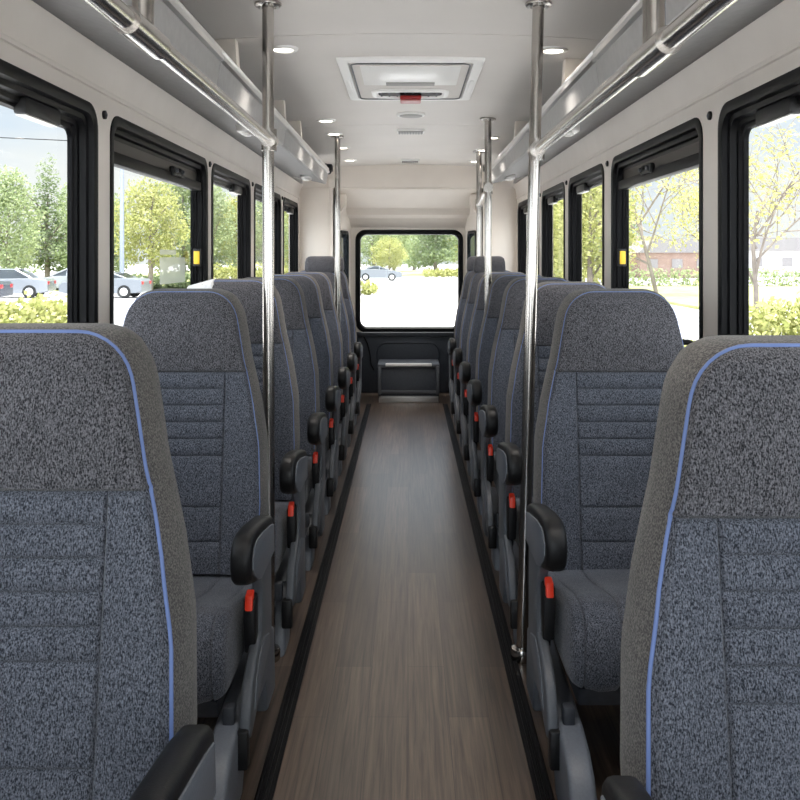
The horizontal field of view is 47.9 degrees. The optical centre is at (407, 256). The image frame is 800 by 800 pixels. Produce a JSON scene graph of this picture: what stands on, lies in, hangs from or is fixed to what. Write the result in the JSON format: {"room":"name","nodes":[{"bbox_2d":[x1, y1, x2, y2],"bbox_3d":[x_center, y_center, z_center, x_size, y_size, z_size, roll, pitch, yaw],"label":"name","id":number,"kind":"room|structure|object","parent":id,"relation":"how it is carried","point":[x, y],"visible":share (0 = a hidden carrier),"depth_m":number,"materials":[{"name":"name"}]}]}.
{"room":"vehicle interior","nodes":[
{"label":"vehicle interior","id":0,"kind":"room"},
{"bbox_2d":[0,40,298,323],"bbox_3d":[-0.932,0.371,3.075,0.086,2.250,8.750,0,0,0],"label":"wall","id":1,"kind":"structure","parent":0,"point":[106,109],"depth_m":2.69,"materials":[{"name":"white plastic"}]},
{"bbox_2d":[0,59,97,322],"bbox_3d":[-0.926,-0.018,1.965,0.067,0.836,1.278,0,0,0],"label":"window","id":2,"kind":"structure","parent":1,"relation":"in","point":[31,97],"depth_m":2.54,"materials":[{"name":"black metal"}]},
{"bbox_2d":[0,0,302,198],"bbox_3d":[-0.899,-0.549,3.075,0.062,0.142,8.750,0,0,0],"label":"wall panel","id":3,"kind":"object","parent":1,"relation":"attached to","point":[26,26],"depth_m":2.68,"materials":[{"name":"white plastic"}]},
{"bbox_2d":[110,116,207,323],"bbox_3d":[-0.924,-0.018,3.375,0.072,0.836,1.318,0,0,0],"label":"window","id":4,"kind":"structure","parent":1,"relation":"in","point":[133,148],"depth_m":3.40,"materials":[{"name":"black metal"}]},
{"bbox_2d":[114,129,200,190],"bbox_3d":[-0.931,-0.350,3.375,0.038,0.120,1.190,0,0,0],"label":"vent","id":5,"kind":"object","parent":4,"relation":"attached to","point":[138,151],"depth_m":3.28,"materials":[{"name":"black plastic"}]},
{"bbox_2d":[211,163,250,278],"bbox_3d":[-0.926,-0.018,4.625,0.067,0.836,1.018,0,0,0],"label":"window","id":6,"kind":"structure","parent":1,"relation":"in","point":[222,177],"depth_m":5.06,"materials":[{"name":"black metal"}]},
{"bbox_2d":[254,183,280,276],"bbox_3d":[-0.926,-0.018,5.810,0.067,0.836,1.108,0,0,0],"label":"window","id":7,"kind":"structure","parent":1,"relation":"in","point":[257,188],"depth_m":6.31,"materials":[{"name":"black metal"}]},
{"bbox_2d":[283,197,297,273],"bbox_3d":[-0.926,-0.018,6.910,0.067,0.836,0.868,0,0,0],"label":"window","id":8,"kind":"structure","parent":1,"relation":"in","point":[291,207],"depth_m":7.28,"materials":[{"name":"black metal"}]},
{"bbox_2d":[179,0,636,166],"bbox_3d":[0.000,-0.772,3.085,1.840,0.102,8.770,0,0,0],"label":"ceiling","id":9,"kind":"structure","parent":0,"point":[309,80],"depth_m":3.34,"materials":[{"name":"grey plastic"}]},
{"bbox_2d":[84,0,277,151],"bbox_3d":[-0.415,-0.535,1.001,0.087,0.440,3.402,0,0,0],"label":"handrail","id":10,"kind":"object","parent":9,"relation":"hanging from","point":[135,22],"visible":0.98,"depth_m":1.46,"materials":[{"name":"silver metal"}]},
{"bbox_2d":[32,0,329,183],"bbox_3d":[-0.735,-0.634,3.035,0.330,0.222,8.630,0,0,0],"label":"luggage rack","id":11,"kind":"object","parent":9,"relation":"attached to","point":[217,59],"visible":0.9,"depth_m":2.85,"materials":[{"name":"silver metal"}]},
{"bbox_2d":[236,124,253,136],"bbox_3d":[-0.695,-0.545,3.870,0.060,0.044,0.150,0,0,0],"label":"light","id":12,"kind":"object","parent":11,"relation":"attached to","point":[243,131],"depth_m":3.80,"materials":[{"name":"silver metal"}]},
{"bbox_2d":[274,45,297,53],"bbox_3d":[-0.450,-0.750,3.250,0.108,0.013,0.108,0,0,0],"label":"recessed light","id":13,"kind":"object","parent":9,"relation":"in","point":[284,49],"visible":0.84,"depth_m":3.24,"materials":[{"name":"white plastic"}]},
{"bbox_2d":[336,56,484,103],"bbox_3d":[0.010,-0.742,3.860,0.570,0.054,0.880,0,0,0],"label":"roof hatch","id":14,"kind":"object","parent":9,"relation":"attached to","point":[404,79],"visible":1,"depth_m":3.75,"materials":[{"name":"white plastic"}]},
{"bbox_2d":[371,89,448,98],"bbox_3d":[0.010,-0.744,4.098,0.350,0.015,0.185,0,0,0],"label":"vent","id":15,"kind":"object","parent":14,"relation":"attached to","point":[377,93],"depth_m":4.08,"materials":[{"name":"white plastic"}]},
{"bbox_2d":[397,129,423,134],"bbox_3d":[0.016,-0.755,5.420,0.164,0.023,0.120,0,0,0],"label":"ceiling vent","id":16,"kind":"object","parent":9,"relation":"in","point":[399,131],"visible":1,"depth_m":5.37,"materials":[{"name":"white plastic"}]},
{"bbox_2d":[397,112,424,117],"bbox_3d":[0.016,-0.758,4.800,0.150,0.016,0.150,0,0,0],"label":"ceiling speaker","id":17,"kind":"object","parent":9,"relation":"attached to","point":[401,114],"visible":1,"depth_m":4.77,"materials":[{"name":"white plastic"}]},
{"bbox_2d":[543,46,567,54],"bbox_3d":[0.525,-0.747,3.250,0.108,0.013,0.108,0,0,0],"label":"recessed light","id":18,"kind":"object","parent":9,"relation":"in","point":[550,50],"visible":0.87,"depth_m":3.23,"materials":[{"name":"white plastic"}]},
{"bbox_2d":[528,0,737,160],"bbox_3d":[0.386,-0.521,1.001,0.087,0.470,3.402,0,0,0],"label":"handrail","id":19,"kind":"object","parent":9,"relation":"hanging from","point":[661,41],"visible":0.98,"depth_m":1.39,"materials":[{"name":"silver metal"}]},
{"bbox_2d":[491,0,783,183],"bbox_3d":[0.735,-0.634,3.035,0.330,0.222,8.630,0,0,0],"label":"luggage rack","id":20,"kind":"object","parent":9,"relation":"attached to","point":[581,78],"visible":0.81,"depth_m":2.87,"materials":[{"name":"silver metal"}]},
{"bbox_2d":[564,124,579,136],"bbox_3d":[0.695,-0.545,3.870,0.060,0.044,0.150,0,0,0],"label":"light","id":21,"kind":"object","parent":20,"relation":"attached to","point":[577,128],"depth_m":3.80,"materials":[{"name":"silver metal"}]},
{"bbox_2d":[351,228,464,331],"bbox_3d":[0.000,0.371,7.990,1.980,2.250,0.080,0,0,0],"label":"wall","id":22,"kind":"structure","parent":0,"point":[354,231],"depth_m":7.95,"materials":[{"name":"white plastic"}]},
{"bbox_2d":[340,230,348,284],"bbox_3d":[-0.551,0.111,7.663,0.034,0.670,0.330,0,0,9],"label":"window","id":23,"kind":"structure","parent":22,"relation":"in","point":[344,235],"depth_m":7.71,"materials":[{"name":"black rubber"}]},
{"bbox_2d":[356,332,453,392],"bbox_3d":[0.000,0.928,7.947,1.160,0.535,0.085,0,0,0],"label":"panel","id":24,"kind":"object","parent":22,"relation":"in","point":[376,345],"depth_m":7.93,"materials":[{"name":"plastic"}]},
{"bbox_2d":[328,165,484,227],"bbox_3d":[0.000,-0.514,7.719,1.320,0.510,0.562,0,0,0],"label":"rear wall panel","id":25,"kind":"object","parent":22,"relation":"attached to","point":[378,196],"depth_m":7.52,"materials":[{"name":"white plastic"}]},
{"bbox_2d":[299,176,516,295],"bbox_3d":[0.000,0.213,7.692,1.900,1.965,0.515,0,0,0],"label":"trim","id":26,"kind":"structure","parent":22,"relation":"attached to","point":[316,201],"depth_m":7.44,"materials":[{"name":"white plastic"}]},
{"bbox_2d":[355,230,462,331],"bbox_3d":[0.011,0.211,7.956,0.951,0.904,0.048,0,0,0],"label":"window","id":27,"kind":"structure","parent":22,"relation":"in","point":[457,234],"depth_m":7.93,"materials":[{"name":"black rubber"}]},
{"bbox_2d":[467,230,475,259],"bbox_3d":[0.551,0.111,7.663,0.034,0.670,0.330,0,0,-9],"label":"window","id":28,"kind":"structure","parent":22,"relation":"in","point":[471,235],"depth_m":7.67,"materials":[{"name":"black metal"}]},
{"bbox_2d":[197,393,620,799],"bbox_3d":[0.000,1.226,3.355,1.900,0.060,9.310,0,0,0],"label":"floor","id":29,"kind":"structure","parent":0,"point":[405,694],"depth_m":2.65,"materials":[{"name":"laminate"}]},
{"bbox_2d":[0,323,215,799],"bbox_3d":[-0.523,0.649,0.978,0.552,1.094,0.926,0,0,0],"label":"seat","id":30,"kind":"object","parent":29,"relation":"on","point":[98,615],"visible":1,"depth_m":1.24,"materials":[{"name":"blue fabric"}]},
{"bbox_2d":[123,289,274,799],"bbox_3d":[-0.609,0.644,2.223,0.556,1.104,0.931,0,0,0],"label":"seat","id":31,"kind":"object","parent":29,"relation":"on","point":[198,340],"visible":0.58,"depth_m":2.45,"materials":[{"name":"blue fabric"}]},
{"bbox_2d":[192,574,251,704],"bbox_3d":[-0.640,0.888,2.196,0.486,0.198,0.524,0,0,0],"label":"cushion","id":32,"kind":"object","parent":31,"relation":"on","point":[219,602],"depth_m":2.00,"materials":[{"name":"grey fabric"}]},
{"bbox_2d":[219,500,290,574],"bbox_3d":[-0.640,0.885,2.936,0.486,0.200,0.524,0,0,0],"label":"armrest","id":33,"kind":"object","parent":31,"relation":"on","point":[282,550],"depth_m":2.85,"materials":[{"name":"black plastic"}]},
{"bbox_2d":[187,279,308,656],"bbox_3d":[-0.609,0.638,3.045,0.555,1.115,0.767,0,0,0],"label":"seat","id":34,"kind":"object","parent":29,"relation":"on","point":[291,467],"visible":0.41,"depth_m":3.16,"materials":[{"name":"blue fabric"}]},
{"bbox_2d":[254,0,281,662],"bbox_3d":[-0.415,0.221,2.670,0.080,1.950,0.080,0,0,0],"label":"pole","id":35,"kind":"object","parent":29,"relation":"on","point":[267,6],"visible":0.66,"depth_m":2.65,"materials":[{"name":"silver metal"}]},
{"bbox_2d":[243,277,327,570],"bbox_3d":[-0.609,0.644,3.785,0.555,1.104,0.767,0,0,0],"label":"seat","id":36,"kind":"object","parent":29,"relation":"on","point":[313,422],"visible":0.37,"depth_m":3.92,"materials":[{"name":"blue fabric"}]},
{"bbox_2d":[289,455,312,502],"bbox_3d":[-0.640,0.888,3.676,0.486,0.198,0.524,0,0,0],"label":"armrest","id":37,"kind":"object","parent":36,"relation":"on","point":[309,481],"depth_m":3.63,"materials":[{"name":"black plastic"}]},
{"bbox_2d":[274,274,340,514],"bbox_3d":[-0.609,0.644,4.525,0.555,1.104,0.767,0,0,0],"label":"seat","id":38,"kind":"object","parent":29,"relation":"on","point":[330,395],"visible":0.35,"depth_m":4.67,"materials":[{"name":"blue fabric"}]},
{"bbox_2d":[307,424,328,455],"bbox_3d":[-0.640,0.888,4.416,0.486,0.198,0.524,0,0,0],"label":"armrest","id":39,"kind":"object","parent":38,"relation":"on","point":[327,437],"depth_m":4.38,"materials":[{"name":"black plastic"}]},
{"bbox_2d":[254,404,370,799],"bbox_3d":[-0.318,1.192,3.800,0.040,0.007,7.000,0,0,0],"label":"trim","id":40,"kind":"structure","parent":29,"relation":"on","point":[267,784],"depth_m":2.69,"materials":[{"name":"black rubber"}]},
{"bbox_2d":[285,272,349,475],"bbox_3d":[-0.609,0.644,5.265,0.555,1.104,0.767,0,0,0],"label":"seat","id":41,"kind":"object","parent":29,"relation":"on","point":[341,375],"visible":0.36,"depth_m":5.41,"materials":[{"name":"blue fabric"}]},
{"bbox_2d":[300,256,357,447],"bbox_3d":[-0.609,0.595,6.005,0.555,1.202,0.767,0,0,0],"label":"seat","id":42,"kind":"object","parent":29,"relation":"on","point":[324,264],"visible":0.3,"depth_m":6.17,"materials":[{"name":"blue fabric"}]},
{"bbox_2d":[331,136,343,423],"bbox_3d":[-0.440,0.221,5.620,0.080,1.949,0.080,0,0,0],"label":"pole","id":43,"kind":"object","parent":29,"relation":"on","point":[337,138],"visible":0.48,"depth_m":5.61,"materials":[{"name":"silver metal"}]},
{"bbox_2d":[333,256,362,424],"bbox_3d":[-0.609,0.595,6.725,0.555,1.202,0.767,0,0,0],"label":"seat","id":44,"kind":"object","parent":29,"relation":"on","point":[356,347],"visible":0.13,"depth_m":6.87,"materials":[{"name":"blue fabric"}]},
{"bbox_2d":[378,359,439,402],"bbox_3d":[0.005,1.035,7.544,0.510,0.322,0.372,0,0,0],"label":"box","id":45,"kind":"object","parent":29,"relation":"on","point":[399,380],"visible":1,"depth_m":7.37,"materials":[{"name":"plastic"}]},
{"bbox_2d":[448,256,475,425],"bbox_3d":[0.569,0.595,6.725,0.555,1.202,0.767,0,0,0],"label":"seat","id":46,"kind":"object","parent":29,"relation":"on","point":[453,343],"visible":0.22,"depth_m":6.88,"materials":[{"name":"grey fabric"}]},
{"bbox_2d":[473,150,484,256],"bbox_3d":[0.502,0.223,6.370,0.087,1.946,0.087,0,0,0],"label":"pole","id":47,"kind":"object","parent":29,"relation":"on","point":[478,153],"visible":0.48,"depth_m":6.35,"materials":[{"name":"silver metal"}]},
{"bbox_2d":[452,256,509,446],"bbox_3d":[0.569,0.595,6.005,0.555,1.202,0.767,0,0,0],"label":"seat","id":48,"kind":"object","parent":29,"relation":"on","point":[497,262],"visible":0.3,"depth_m":6.18,"materials":[{"name":"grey fabric"}]},
{"bbox_2d":[480,117,495,306],"bbox_3d":[0.435,0.221,4.890,0.087,1.950,0.087,0,0,0],"label":"pole","id":49,"kind":"object","parent":29,"relation":"on","point":[487,120],"visible":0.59,"depth_m":4.87,"materials":[{"name":"silver metal"}]},
{"bbox_2d":[475,182,492,208],"bbox_3d":[0.469,-0.375,5.630,0.054,0.064,1.548,0,0,3],"label":"handrail","id":50,"kind":"object","parent":49,"relation":"attached to","point":[487,186],"visible":1,"depth_m":4.89,"materials":[{"name":"silver metal"}]},
{"bbox_2d":[459,272,523,475],"bbox_3d":[0.569,0.644,5.265,0.555,1.104,0.767,0,0,0],"label":"seat","id":51,"kind":"object","parent":29,"relation":"on","point":[467,368],"visible":0.22,"depth_m":5.40,"materials":[{"name":"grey fabric"}]},
{"bbox_2d":[443,404,554,799],"bbox_3d":[0.302,1.192,3.800,0.040,0.007,7.000,0,0,0],"label":"trim","id":52,"kind":"structure","parent":29,"relation":"on","point":[542,788],"depth_m":2.70,"materials":[{"name":"black"}]},
{"bbox_2d":[467,274,542,514],"bbox_3d":[0.569,0.644,4.525,0.555,1.104,0.767,0,0,0],"label":"seat","id":53,"kind":"object","parent":29,"relation":"on","point":[477,388],"visible":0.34,"depth_m":4.67,"materials":[{"name":"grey fabric"}]},
{"bbox_2d":[479,277,568,570],"bbox_3d":[0.569,0.644,3.785,0.555,1.104,0.767,0,0,0],"label":"seat","id":54,"kind":"object","parent":29,"relation":"on","point":[492,416],"visible":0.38,"depth_m":3.92,"materials":[{"name":"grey fabric"}]},
{"bbox_2d":[494,452,498,493],"bbox_3d":[0.600,0.868,3.691,0.486,0.198,0.524,0,0,0],"label":"cushion","id":55,"kind":"object","parent":54,"relation":"on","point":[496,476],"depth_m":3.67,"materials":[{"name":"fabric"}]},
{"bbox_2d":[511,0,551,663],"bbox_3d":[0.366,0.220,2.670,0.123,1.952,0.080,0,0,0],"label":"pole","id":56,"kind":"object","parent":29,"relation":"on","point":[518,650],"visible":0.88,"depth_m":2.65,"materials":[{"name":"silver metal"}]},
{"bbox_2d":[496,282,607,643],"bbox_3d":[0.569,0.644,3.045,0.555,1.104,0.767,0,0,0],"label":"seat","id":57,"kind":"object","parent":29,"relation":"on","point":[550,295],"visible":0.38,"depth_m":3.19,"materials":[{"name":"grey fabric"}]},
{"bbox_2d":[515,496,533,545],"bbox_3d":[0.600,0.868,2.951,0.486,0.198,0.524,0,0,0],"label":"cushion","id":58,"kind":"object","parent":57,"relation":"on","point":[517,498],"depth_m":2.93,"materials":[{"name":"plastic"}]},
{"bbox_2d":[525,289,692,799],"bbox_3d":[0.584,0.644,2.229,0.582,1.104,0.939,0,0,0],"label":"seat","id":59,"kind":"object","parent":29,"relation":"on","point":[612,352],"visible":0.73,"depth_m":2.44,"materials":[{"name":"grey fabric"}]},
{"bbox_2d":[548,569,629,691],"bbox_3d":[0.600,0.868,2.211,0.486,0.198,0.524,0,0,0],"label":"cushion","id":60,"kind":"object","parent":59,"relation":"on","point":[590,603],"depth_m":1.99,"materials":[{"name":"grey fabric"}]},
{"bbox_2d":[600,335,799,799],"bbox_3d":[0.500,0.654,0.873,0.552,1.084,0.926,0,0,0],"label":"seat","id":61,"kind":"object","parent":29,"relation":"on","point":[710,674],"visible":1,"depth_m":1.15,"materials":[{"name":"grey fabric"}]},
{"bbox_2d":[517,49,799,337],"bbox_3d":[0.932,0.371,3.075,0.086,2.250,8.750,0,0,0],"label":"wall","id":62,"kind":"structure","parent":0,"point":[708,110],"depth_m":2.72,"materials":[{"name":"white plastic"}]},
{"bbox_2d":[518,199,538,274],"bbox_3d":[0.926,-0.018,6.760,0.067,0.836,1.168,0,0,0],"label":"window","id":63,"kind":"structure","parent":62,"relation":"in","point":[522,206],"depth_m":7.29,"materials":[{"name":"black metal"}]},
{"bbox_2d":[542,182,564,278],"bbox_3d":[0.926,-0.018,5.595,0.067,0.836,0.878,0,0,0],"label":"window","id":64,"kind":"structure","parent":62,"relation":"in","point":[551,196],"depth_m":5.96,"materials":[{"name":"black rubber"}]},
{"bbox_2d":[568,164,603,285],"bbox_3d":[0.926,-0.018,4.580,0.067,0.836,0.908,0,0,0],"label":"window","id":65,"kind":"structure","parent":62,"relation":"in","point":[581,183],"depth_m":4.96,"materials":[{"name":"black metal"}]},
{"bbox_2d":[513,0,799,198],"bbox_3d":[0.899,-0.549,3.075,0.062,0.142,8.750,0,0,0],"label":"wall panel","id":66,"kind":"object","parent":62,"relation":"attached to","point":[774,35],"depth_m":2.76,"materials":[{"name":"white plastic"}]},
{"bbox_2d":[611,118,702,338],"bbox_3d":[0.924,-0.018,3.360,0.072,0.836,1.228,0,0,0],"label":"window","id":67,"kind":"structure","parent":62,"relation":"in","point":[679,149],"depth_m":3.41,"materials":[{"name":"black metal"}]},
{"bbox_2d":[618,130,698,189],"bbox_3d":[0.931,-0.350,3.360,0.038,0.120,1.100,0,0,0],"label":"vent","id":68,"kind":"object","parent":67,"relation":"attached to","point":[674,152],"depth_m":3.28,"materials":[{"name":"black plastic"}]},
{"bbox_2d":[718,66,799,334],"bbox_3d":[0.926,-0.018,1.965,0.067,0.836,1.278,0,0,0],"label":"window","id":69,"kind":"structure","parent":62,"relation":"in","point":[775,101],"depth_m":2.54,"materials":[{"name":"black rubber"}]},
{"label":"outside","id":70,"kind":"structure","parent":0,"visible":0},
{"bbox_2d":[0,264,799,340],"bbox_3d":[0.000,2.146,90.000,320.000,0.300,300.000,0,0,0],"label":"ground","id":71,"kind":"structure","parent":70,"point":[403,301],"depth_m":41.30,"materials":[{"name":"concrete"}]},
{"bbox_2d":[0,281,12,297],"bbox_3d":[-19.502,1.281,38.501,4.510,1.430,1.830,0,0,-6],"label":"car","id":72,"kind":"object","parent":71,"relation":"on","point":[6,287],"visible":1,"depth_m":38.70,"materials":[{"name":"grey metal"}]},
{"bbox_2d":[0,269,55,297],"bbox_3d":[-19.746,1.281,44.001,4.510,1.430,1.830,0,0,-8],"label":"car","id":73,"kind":"object","parent":71,"relation":"on","point":[22,280],"visible":0.89,"depth_m":43.39,"materials":[{"name":"silver metal"}]},
{"bbox_2d":[0,291,66,322],"bbox_3d":[-8.369,1.424,19.929,2.738,1.376,2.169,0,0,0],"label":"hedge","id":74,"kind":"object","parent":71,"relation":"on","point":[28,313],"visible":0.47,"depth_m":19.64,"materials":[{"name":"green plant"}]},
{"bbox_2d":[4,153,66,276],"bbox_3d":[-25.941,-2.769,65.031,6.242,9.549,5.584,0,0,-40],"label":"tree","id":75,"kind":"object","parent":71,"relation":"on","point":[48,258],"visible":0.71,"depth_m":64.72,"materials":[{"name":"green plant"}]},
{"bbox_2d":[44,268,66,289],"bbox_3d":[-19.035,1.300,51.000,4.210,1.391,1.830,0,0,-4],"label":"car","id":76,"kind":"object","parent":71,"relation":"on","point":[61,276],"visible":0.1,"depth_m":50.14,"materials":[{"name":"silver metal"}]},
{"bbox_2d":[59,272,151,297],"bbox_3d":[-14.827,1.365,44.200,4.010,1.263,1.830,0,0,0],"label":"car","id":77,"kind":"object","parent":71,"relation":"on","point":[126,285],"visible":0.48,"depth_m":43.34,"materials":[{"name":"grey metal"}]},
{"bbox_2d":[116,169,123,294],"bbox_3d":[-14.411,-2.344,47.000,1.550,8.680,0.500,0,0,0],"label":"lamp post","id":78,"kind":"object","parent":71,"relation":"on","point":[121,170],"visible":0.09,"depth_m":46.90,"materials":[{"name":"grey metal"}]},
{"bbox_2d":[55,280,188,290],"bbox_3d":[-34.500,1.961,61.750,51.000,0.170,26.500,0,0,0],"label":"lawn","id":79,"kind":"structure","parent":71,"relation":"on","point":[166,280],"depth_m":53.60,"materials":[{"name":"green plant"}]},
{"bbox_2d":[0,164,46,274],"bbox_3d":[-25.937,-1.939,58.057,4.921,8.055,4.983,0,0,-36],"label":"tree","id":80,"kind":"object","parent":79,"relation":"on","point":[8,259],"visible":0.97,"depth_m":57.66,"materials":[{"name":"green plant"}]},
{"bbox_2d":[50,182,66,267],"bbox_3d":[-26.279,-2.194,71.825,5.306,8.577,5.240,0,0,-43],"label":"tree","id":81,"kind":"object","parent":79,"relation":"on","point":[61,208],"visible":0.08,"depth_m":71.22,"materials":[{"name":"green plant"}]},
{"bbox_2d":[114,192,140,272],"bbox_3d":[-19.231,-1.101,57.916,3.873,6.340,3.922,0,0,-16],"label":"tree","id":82,"kind":"object","parent":79,"relation":"on","point":[116,264],"visible":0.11,"depth_m":57.78,"materials":[{"name":"green plant"}]},
{"bbox_2d":[130,271,189,287],"bbox_3d":[-15.851,1.499,54.498,7.742,1.356,1.553,0,0,0],"label":"hedge","id":83,"kind":"object","parent":79,"relation":"on","point":[180,281],"visible":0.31,"depth_m":54.30,"materials":[{"name":"green plant"}]},
{"bbox_2d":[147,182,226,281],"bbox_3d":[-15.970,-2.923,64.961,6.152,10.069,6.229,0,0,-45],"label":"tree","id":84,"kind":"object","parent":79,"relation":"on","point":[184,194],"visible":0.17,"depth_m":64.19,"materials":[{"name":"green plant"}]},
{"bbox_2d":[179,185,236,279],"bbox_3d":[-12.739,-1.466,57.898,4.383,7.085,4.329,0,0,-9],"label":"tree","id":85,"kind":"object","parent":79,"relation":"on","point":[216,219],"visible":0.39,"depth_m":57.75,"materials":[{"name":"green plant"}]},
{"bbox_2d":[236,201,288,270],"bbox_3d":[-10.255,-1.466,65.036,4.329,7.085,4.383,0,0,-41],"label":"tree","id":86,"kind":"object","parent":79,"relation":"on","point":[259,244],"visible":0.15,"depth_m":64.53,"materials":[{"name":"green plant"}]},
{"bbox_2d":[114,176,189,289],"bbox_3d":[-14.620,-1.356,51.029,4.955,6.719,5.070,0,0,-29],"label":"tree","id":87,"kind":"object","parent":71,"relation":"on","point":[164,212],"visible":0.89,"depth_m":50.52,"materials":[{"name":"green plant"}]},
{"bbox_2d":[214,194,261,266],"bbox_3d":[-13.790,-1.516,71.996,5.312,7.039,5.191,0,0,-36],"label":"tree","id":88,"kind":"object","parent":71,"relation":"on","point":[233,202],"visible":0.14,"depth_m":71.15,"materials":[{"name":"green plant"}]},
{"bbox_2d":[261,211,288,264],"bbox_3d":[-10.899,-1.675,78.959,5.553,7.359,5.525,0,0,-19],"label":"tree","id":89,"kind":"object","parent":71,"relation":"on","point":[285,213],"visible":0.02,"depth_m":77.82,"materials":[{"name":"green plant"}]},
{"bbox_2d":[131,270,601,276],"bbox_3d":[5.000,1.961,111.000,70.000,0.170,38.000,0,0,0],"label":"lawn","id":90,"kind":"structure","parent":71,"relation":"on","point":[405,273],"depth_m":102.32,"materials":[{"name":"green plant"}]},
{"bbox_2d":[361,235,398,267],"bbox_3d":[-4.091,-3.105,103.849,6.636,10.442,6.425,0,0,33],"label":"tree","id":91,"kind":"object","parent":90,"relation":"on","point":[364,239],"visible":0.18,"depth_m":103.29,"materials":[{"name":"green plant"}]},
{"bbox_2d":[371,235,418,270],"bbox_3d":[-1.774,-3.834,116.751,7.584,11.933,7.343,0,0,-25],"label":"tree","id":92,"kind":"object","parent":90,"relation":"on","point":[407,237],"visible":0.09,"depth_m":116.00,"materials":[{"name":"green plant"}]},
{"bbox_2d":[361,279,379,294],"bbox_3d":[-2.281,1.641,47.041,1.651,0.915,1.406,0,0,0],"label":"bush","id":93,"kind":"object","parent":71,"relation":"on","point":[368,288],"visible":0.63,"depth_m":46.87,"materials":[{"name":"green plant"}]},
{"bbox_2d":[361,266,401,280],"bbox_3d":[-2.454,1.365,76.000,3.910,1.263,1.830,0,0,0],"label":"car","id":94,"kind":"object","parent":71,"relation":"on","point":[371,271],"visible":0.84,"depth_m":75.14,"materials":[{"name":"grey"}]},
{"bbox_2d":[369,236,409,269],"bbox_3d":[-1.887,-0.047,88.015,4.151,4.095,4.172,0,0,-11],"label":"tree","id":95,"kind":"object","parent":71,"relation":"on","point":[391,262],"visible":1,"depth_m":87.63,"materials":[{"name":"green plant"}]},
{"bbox_2d":[401,235,457,273],"bbox_3d":[2.760,-3.503,97.240,8.266,11.018,7.754,0,0,25],"label":"tree","id":96,"kind":"object","parent":71,"relation":"on","point":[436,243],"visible":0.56,"depth_m":95.96,"materials":[{"name":"green plant"}]},
{"bbox_2d":[422,267,457,277],"bbox_3d":[3.851,1.555,87.987,5.056,1.148,1.832,0,0,0],"label":"hedge","id":97,"kind":"object","parent":71,"relation":"on","point":[440,272],"visible":0.77,"depth_m":87.78,"materials":[{"name":"green plant"}]},
{"bbox_2d":[553,197,597,276],"bbox_3d":[6.099,-0.718,37.999,4.104,5.439,4.011,0,0,-30],"label":"tree","id":98,"kind":"object","parent":71,"relation":"on","point":[560,210],"visible":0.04,"depth_m":37.20,"materials":[{"name":"green plant"}]},
{"bbox_2d":[553,185,643,281],"bbox_3d":[6.667,-0.718,33.022,4.104,5.439,4.011,0,0,44],"label":"tree","id":99,"kind":"object","parent":71,"relation":"on","point":[589,248],"visible":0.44,"depth_m":32.74,"materials":[{"name":"green plant"}]},
{"bbox_2d":[585,189,647,282],"bbox_3d":[15.057,-3.105,70.114,6.379,10.442,6.460,0,0,-24],"label":"tree","id":100,"kind":"object","parent":71,"relation":"on","point":[630,189],"visible":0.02,"depth_m":69.34,"materials":[{"name":"green plant"}]},
{"bbox_2d":[556,168,698,292],"bbox_3d":[11.674,-2.727,47.300,9.512,9.497,10.086,0,0,21],"label":"tree","id":101,"kind":"object","parent":71,"relation":"on","point":[640,230],"visible":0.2,"depth_m":46.12,"materials":[{"name":"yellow plant"}]},
{"bbox_2d":[629,239,698,277],"bbox_3d":[25.422,0.146,88.000,7.600,3.700,6.600,0,0,0],"label":"house","id":102,"kind":"structure","parent":71,"relation":"on","point":[659,258],"depth_m":84.99,"materials":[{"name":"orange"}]},
{"bbox_2d":[655,173,754,260],"bbox_3d":[22.125,-2.370,66.154,7.381,8.741,8.888,0,0,12],"label":"tree","id":103,"kind":"object","parent":71,"relation":"on","point":[688,189],"visible":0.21,"depth_m":66.83,"materials":[{"name":"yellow plant"}]},
{"bbox_2d":[629,285,799,309],"bbox_3d":[40.500,1.961,47.000,59.000,0.170,26.000,0,0,0],"label":"road","id":104,"kind":"structure","parent":71,"relation":"on","point":[686,296],"depth_m":46.26,"materials":[{"name":"grey concrete"}]},
{"bbox_2d":[629,265,799,285],"bbox_3d":[20.361,1.331,58.544,15.035,1.684,2.025,0,0,0],"label":"hedge","id":105,"kind":"object","parent":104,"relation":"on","point":[667,280],"visible":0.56,"depth_m":58.40,"materials":[{"name":"green plant"}]},
{"bbox_2d":[650,116,799,309],"bbox_3d":[10.274,-1.362,27.259,5.678,6.724,6.837,0,0,-19],"label":"tree","id":106,"kind":"object","parent":71,"relation":"on","point":[775,206],"visible":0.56,"depth_m":26.37,"materials":[{"name":"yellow plant"}]},
{"bbox_2d":[674,310,796,321],"bbox_3d":[33.250,1.991,30.250,53.500,0.110,5.500,0,0,0],"label":"path","id":107,"kind":"structure","parent":71,"relation":"on","point":[682,315],"depth_m":29.79,"materials":[{"name":"concrete"}]},
{"bbox_2d":[749,291,799,334],"bbox_3d":[7.231,1.390,17.103,1.836,1.519,2.170,0,0,0],"label":"hedge","id":108,"kind":"object","parent":71,"relation":"on","point":[763,322],"visible":0.41,"depth_m":16.86,"materials":[{"name":"green plant"}]},
{"bbox_2d":[749,238,799,276],"bbox_3d":[37.516,0.046,92.000,9.600,3.900,6.600,0,0,0],"label":"house","id":109,"kind":"structure","parent":71,"relation":"on","point":[787,255],"depth_m":89.01,"materials":[{"name":"paint"}]},
{"bbox_3d":[-10.100,1.961,62.000,11.800,0.170,20.000,0,0,0],"label":"lawn","id":110,"kind":"structure","parent":71,"relation":"on","visible":0},
{"bbox_2d":[213,261,288,278],"bbox_3d":[-8.858,1.177,52.448,5.707,1.979,1.863,0,0,0],"label":"hedge","id":111,"kind":"object","parent":110,"relation":"on","point":[223,270],"visible":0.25,"depth_m":52.19,"materials":[{"name":"green plant"}]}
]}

